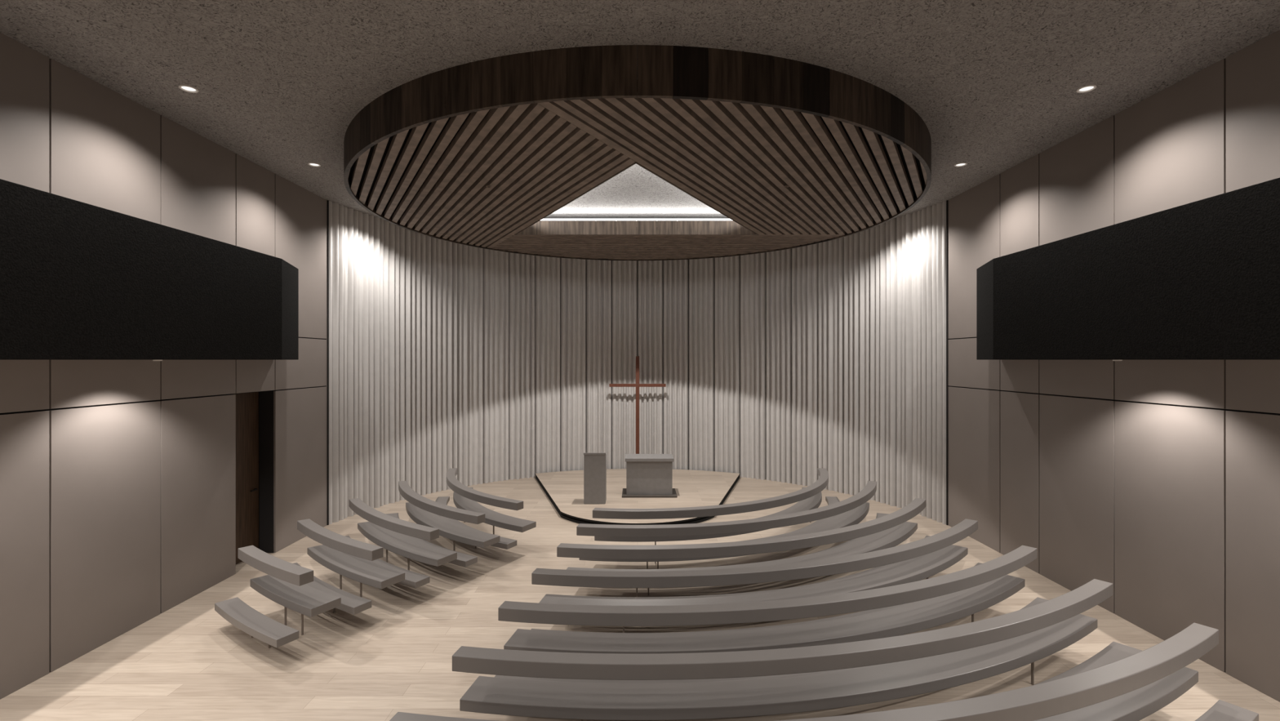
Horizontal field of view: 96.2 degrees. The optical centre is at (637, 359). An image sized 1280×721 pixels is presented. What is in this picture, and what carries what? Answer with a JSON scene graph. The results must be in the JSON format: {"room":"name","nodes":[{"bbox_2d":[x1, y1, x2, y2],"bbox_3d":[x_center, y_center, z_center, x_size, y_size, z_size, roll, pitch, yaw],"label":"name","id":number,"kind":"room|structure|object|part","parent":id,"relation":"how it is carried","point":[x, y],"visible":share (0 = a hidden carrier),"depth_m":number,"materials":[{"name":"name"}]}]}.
{"room":"house of worship","nodes":[
{"label":"house of worship","id":0,"kind":"room"},
{"bbox_2d":[0,32,327,698],"bbox_3d":[-5.830,0.055,3.650,0.400,5.890,13.700,0,0,0],"label":"wall","id":1,"kind":"structure","parent":0,"point":[117,477],"depth_m":6.40,"materials":[{"name":"grey paint"}]},
{"bbox_2d":[0,178,298,359],"bbox_3d":[-5.288,-0.703,2.855,0.677,1.405,12.090,0,0,0],"label":"balcony","id":2,"kind":"object","parent":1,"relation":"attached to","point":[79,280],"visible":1,"depth_m":5.58,"materials":[{"name":"black fabric"}]},
{"bbox_2d":[234,391,258,564],"bbox_3d":[-5.900,1.748,8.500,0.040,2.495,0.840,0,0,0],"label":"leaf","id":3,"kind":"object","parent":1,"relation":"attached to","point":[246,403],"visible":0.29,"depth_m":8.63,"materials":[{"name":"brown wood"}]},
{"bbox_2d":[327,200,328,524],"bbox_3d":[-5.620,0.055,10.430,0.020,5.890,0.020,0,0,0],"label":"trim","id":4,"kind":"structure","parent":1,"relation":"attached to","point":[327,200],"depth_m":10.42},
{"bbox_2d":[326,200,948,524],"bbox_3d":[0.000,0.055,12.941,11.300,5.890,4.997,0,0,0],"label":"wall","id":5,"kind":"structure","parent":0,"point":[491,366],"depth_m":13.59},
{"bbox_2d":[0,0,1279,220],"bbox_3d":[0.000,-2.965,6.250,12.600,0.150,19.300,0,0,0],"label":"ceiling","id":6,"kind":"structure","parent":0,"point":[281,84],"depth_m":5.40,"materials":[{"name":"paint"}]},
{"bbox_2d":[178,84,198,93],"bbox_3d":[-4.780,-2.883,6.120,0.170,0.014,0.170,0,0,0],"label":"recessed light","id":7,"kind":"object","parent":6,"relation":"in","point":[188,88],"visible":1,"depth_m":6.12,"materials":[{"name":"white"}]},
{"bbox_2d":[181,86,195,91],"bbox_3d":[-4.780,-2.887,6.120,0.126,0.001,0.126,0,0,0],"label":"diffuser","id":8,"kind":"object","parent":7,"relation":"attached to","point":[187,88],"depth_m":6.12,"materials":[{"name":"white plastic"}]},
{"bbox_2d":[307,162,320,166],"bbox_3d":[-4.780,-2.883,8.500,0.170,0.014,0.170,0,0,0],"label":"recessed light","id":9,"kind":"object","parent":6,"relation":"in","point":[313,164],"visible":1,"depth_m":8.50,"materials":[{"name":"white"}]},
{"bbox_2d":[343,44,931,260],"bbox_3d":[0.000,-2.658,9.690,8.820,0.464,8.820,0,0,0],"label":"ceiling canopy","id":10,"kind":"object","parent":6,"relation":"hanging from","point":[727,129],"depth_m":6.79,"materials":[{"name":"brown wood"}]},
{"bbox_2d":[954,162,967,166],"bbox_3d":[4.780,-2.883,8.500,0.170,0.014,0.170,0,0,0],"label":"recessed light","id":11,"kind":"object","parent":6,"relation":"in","point":[959,164],"visible":1,"depth_m":8.50,"materials":[{"name":"white"}]},
{"bbox_2d":[1076,84,1096,93],"bbox_3d":[4.780,-2.883,6.120,0.170,0.014,0.170,0,0,0],"label":"recessed light","id":12,"kind":"object","parent":6,"relation":"in","point":[1086,88],"visible":1,"depth_m":6.12,"materials":[{"name":"white"}]},
{"bbox_2d":[1079,86,1093,91],"bbox_3d":[4.780,-2.887,6.120,0.126,0.001,0.126,0,0,0],"label":"diffuser","id":13,"kind":"object","parent":12,"relation":"attached to","point":[1087,88],"depth_m":6.12,"materials":[{"name":"white plastic"}]},
{"bbox_2d":[0,475,1279,720],"bbox_3d":[0.000,3.075,6.250,12.600,0.150,19.300,0,0,0],"label":"floor","id":14,"kind":"structure","parent":0,"point":[186,662],"depth_m":6.09,"materials":[{"name":"brown wood"}]},
{"bbox_2d":[214,545,341,648],"bbox_3d":[-3.918,2.575,6.230,1.479,0.850,0.704,0,0,35],"label":"pew","id":15,"kind":"object","parent":14,"relation":"on","point":[285,583],"visible":1,"depth_m":6.08,"materials":[{"name":"grey paint"}]},
{"bbox_3d":[-3.940,2.208,6.198,1.434,0.115,0.185,0,0,35],"label":"backrest","id":16,"kind":"part","parent":15,"relation":"part of","materials":[{"name":"grey paint"}]},
{"bbox_3d":[-3.821,2.581,6.370,1.409,0.088,0.363,0,0,35],"label":"seat","id":17,"kind":"part","parent":15,"relation":"part of","materials":[{"name":"grey paint"}]},
{"bbox_2d":[293,518,404,614],"bbox_3d":[-3.724,2.575,7.128,2.046,0.850,0.742,0,0,38],"label":"pew","id":18,"kind":"object","parent":14,"relation":"on","point":[343,555],"visible":0.84,"depth_m":6.89,"materials":[{"name":"grey paint"}]},
{"bbox_3d":[-3.747,2.208,7.098,1.976,0.115,0.226,0,0,38],"label":"backrest","id":19,"kind":"part","parent":18,"relation":"part of","materials":[{"name":"grey paint"}]},
{"bbox_3d":[-3.619,2.581,7.262,1.938,0.088,0.403,0,0,38],"label":"seat","id":20,"kind":"part","parent":18,"relation":"part of","materials":[{"name":"grey paint"}]},
{"bbox_2d":[344,497,457,588],"bbox_3d":[-3.498,2.575,8.048,2.602,0.850,0.803,0,0,42],"label":"pew","id":21,"kind":"object","parent":14,"relation":"on","point":[382,529],"visible":0.79,"depth_m":7.70,"materials":[{"name":"grey paint"}]},
{"bbox_3d":[-3.523,2.208,8.021,2.500,0.115,0.292,0,0,42],"label":"backrest","id":22,"kind":"part","parent":21,"relation":"part of","materials":[{"name":"grey paint"}]},
{"bbox_3d":[-3.385,2.581,8.174,2.445,0.088,0.463,0,0,42],"label":"seat","id":23,"kind":"part","parent":21,"relation":"part of","materials":[{"name":"grey paint"}]},
{"bbox_2d":[386,480,500,567],"bbox_3d":[-3.237,2.575,9.016,0.903,0.850,3.185,0,0,-42],"label":"pew","id":24,"kind":"object","parent":14,"relation":"on","point":[422,510],"visible":0.67,"depth_m":8.46,"materials":[{"name":"grey paint"}]},
{"bbox_3d":[-3.260,2.208,8.995,0.400,0.115,3.039,0,0,-42],"label":"backrest","id":25,"kind":"part","parent":24,"relation":"part of","materials":[{"name":"grey paint"}]},
{"bbox_3d":[-3.110,2.581,9.129,0.562,0.088,2.959,0,0,-42],"label":"seat","id":26,"kind":"part","parent":24,"relation":"part of","materials":[{"name":"grey paint"}]},
{"bbox_2d":[435,467,536,549],"bbox_3d":[-2.852,2.575,9.941,1.017,0.850,3.553,0,0,-35],"label":"pew","id":27,"kind":"object","parent":14,"relation":"on","point":[464,497],"visible":0.75,"depth_m":9.21,"materials":[{"name":"grey paint"}]},
{"bbox_3d":[-2.872,2.208,9.927,0.528,0.115,3.357,0,0,-35],"label":"backrest","id":28,"kind":"part","parent":27,"relation":"part of","materials":[{"name":"grey paint"}]},
{"bbox_3d":[-2.713,2.581,10.038,0.677,0.088,3.249,0,0,-35],"label":"seat","id":29,"kind":"part","parent":27,"relation":"part of","materials":[{"name":"grey paint"}]},
{"bbox_2d":[535,468,739,524],"bbox_3d":[0.000,2.945,12.702,5.200,0.110,5.095,0,0,0],"label":"stage platform","id":30,"kind":"object","parent":14,"relation":"on","point":[693,488],"visible":0.71,"depth_m":12.26,"materials":[{"name":"brown wood"}]},
{"bbox_2d":[583,453,606,503],"bbox_3d":[-0.860,2.377,11.685,0.450,1.025,0.370,0,0,0],"label":"lectern","id":31,"kind":"object","parent":30,"relation":"on","point":[594,464],"visible":1,"depth_m":11.51,"materials":[{"name":"stone"}]},
{"bbox_2d":[608,355,666,453],"bbox_3d":[0.000,1.400,14.960,1.470,2.980,0.200,0,0,0],"label":"cross","id":32,"kind":"object","parent":30,"relation":"on","point":[637,384],"visible":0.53,"depth_m":14.93,"materials":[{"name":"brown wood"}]},
{"bbox_2d":[622,453,677,497],"bbox_3d":[0.250,2.485,12.400,1.160,0.810,0.720,0,0,0],"label":"altar","id":33,"kind":"object","parent":30,"relation":"on","point":[647,475],"visible":1,"depth_m":12.15,"materials":[{"name":"stone"}]},
{"bbox_2d":[592,467,839,568],"bbox_3d":[1.846,2.575,9.375,5.706,0.850,1.672,0,0,-36],"label":"pew","id":34,"kind":"object","parent":14,"relation":"on","point":[810,497],"visible":0.49,"depth_m":8.43,"materials":[{"name":"grey paint"}]},
{"bbox_3d":[1.746,2.581,9.512,5.218,0.088,1.332,0,0,-36],"label":"seat","id":35,"kind":"part","parent":34,"relation":"part of","materials":[{"name":"grey paint"}]},
{"bbox_3d":[1.843,2.208,9.379,5.391,0.115,1.243,0,0,-36],"label":"backrest","id":36,"kind":"part","parent":34,"relation":"part of","materials":[{"name":"grey paint"}]},
{"bbox_2d":[576,480,888,595],"bbox_3d":[1.933,2.575,8.404,5.997,0.850,1.574,0,0,-29],"label":"pew","id":37,"kind":"object","parent":14,"relation":"on","point":[852,510],"visible":0.41,"depth_m":7.67,"materials":[{"name":"grey paint"}]},
{"bbox_3d":[1.851,2.581,8.553,5.572,0.088,1.234,0,0,-29],"label":"seat","id":38,"kind":"part","parent":37,"relation":"part of","materials":[{"name":"grey paint"}]},
{"bbox_3d":[1.937,2.208,8.397,5.722,0.115,1.120,0,0,-29],"label":"backrest","id":39,"kind":"part","parent":37,"relation":"part of","materials":[{"name":"grey paint"}]},
{"bbox_2d":[556,497,930,596],"bbox_3d":[1.896,2.575,7.409,6.067,0.850,1.452,0,0,-23],"label":"pew","id":40,"kind":"object","parent":14,"relation":"on","point":[892,529],"visible":0.53,"depth_m":6.98,"materials":[{"name":"grey paint"}]},
{"bbox_3d":[1.903,2.208,7.394,5.830,0.115,0.979,0,0,-23],"label":"backrest","id":41,"kind":"part","parent":40,"relation":"part of","materials":[{"name":"grey paint"}]},
{"bbox_3d":[1.831,2.581,7.565,5.700,0.088,1.112,0,0,-23],"label":"seat","id":42,"kind":"part","parent":40,"relation":"part of","materials":[{"name":"grey paint"}]},
{"bbox_2d":[530,518,981,633],"bbox_3d":[1.832,2.575,6.461,6.131,0.850,1.364,0,0,-19],"label":"pew","id":43,"kind":"object","parent":14,"relation":"on","point":[931,555],"visible":0.52,"depth_m":6.08,"materials":[{"name":"grey paint"}]},
{"bbox_3d":[1.778,2.581,6.622,5.807,0.088,1.024,0,0,-19],"label":"seat","id":44,"kind":"part","parent":43,"relation":"part of","materials":[{"name":"grey paint"}]},
{"bbox_3d":[1.839,2.208,6.441,5.921,0.115,0.881,0,0,-19],"label":"backrest","id":45,"kind":"part","parent":43,"relation":"part of","materials":[{"name":"grey paint"}]},
{"bbox_2d":[494,545,1048,683],"bbox_3d":[1.740,2.575,5.539,6.166,0.850,1.292,0,0,-15],"label":"pew","id":46,"kind":"object","parent":14,"relation":"on","point":[959,594],"visible":0.64,"depth_m":5.21,"materials":[{"name":"grey paint"}]},
{"bbox_3d":[1.695,2.581,5.703,5.877,0.088,0.952,0,0,-15],"label":"seat","id":47,"kind":"part","parent":46,"relation":"part of","materials":[{"name":"grey paint"}]},
{"bbox_3d":[1.746,2.208,5.514,5.979,0.115,0.801,0,0,-15],"label":"backrest","id":48,"kind":"part","parent":46,"relation":"part of","materials":[{"name":"grey paint"}]},
{"bbox_2d":[452,578,1142,720],"bbox_3d":[1.659,2.575,4.649,6.245,0.850,1.244,0,0,-13],"label":"pew","id":49,"kind":"object","parent":14,"relation":"on","point":[914,664],"visible":0.86,"depth_m":4.37,"materials":[{"name":"grey paint"}]},
{"bbox_3d":[1.621,2.581,4.815,5.982,0.088,0.904,0,0,-13],"label":"seat","id":50,"kind":"part","parent":49,"relation":"part of","materials":[{"name":"grey paint"}]},
{"bbox_3d":[1.665,2.208,4.621,6.074,0.115,0.747,0,0,-13],"label":"backrest","id":51,"kind":"part","parent":49,"relation":"part of","materials":[{"name":"grey paint"}]},
{"bbox_2d":[389,622,1258,720],"bbox_3d":[1.610,2.575,3.788,6.404,0.850,1.220,0,0,-11],"label":"pew","id":52,"kind":"object","parent":14,"relation":"on","point":[1133,687],"visible":1,"depth_m":3.93,"materials":[{"name":"grey paint"}]},
{"bbox_3d":[1.577,2.581,3.954,6.159,0.088,0.880,0,0,-11],"label":"seat","id":53,"kind":"part","parent":52,"relation":"part of","materials":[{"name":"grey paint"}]},
{"bbox_2d":[947,30,1279,701],"bbox_3d":[5.755,0.055,3.650,0.250,5.890,13.700,0,0,0],"label":"wall","id":54,"kind":"structure","parent":0,"point":[1157,481],"depth_m":6.48,"materials":[{"name":"grey paint"}]},
{"bbox_2d":[946,200,947,524],"bbox_3d":[5.620,0.055,10.430,0.020,5.890,0.020,0,0,0],"label":"trim","id":55,"kind":"structure","parent":54,"relation":"attached to","point":[947,200],"depth_m":10.42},
{"bbox_2d":[976,177,1279,359],"bbox_3d":[5.288,-0.703,2.855,0.677,1.405,12.090,0,0,0],"label":"balcony","id":56,"kind":"object","parent":54,"relation":"attached to","point":[1197,280],"visible":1,"depth_m":5.55,"materials":[{"name":"black fabric"}]}
]}

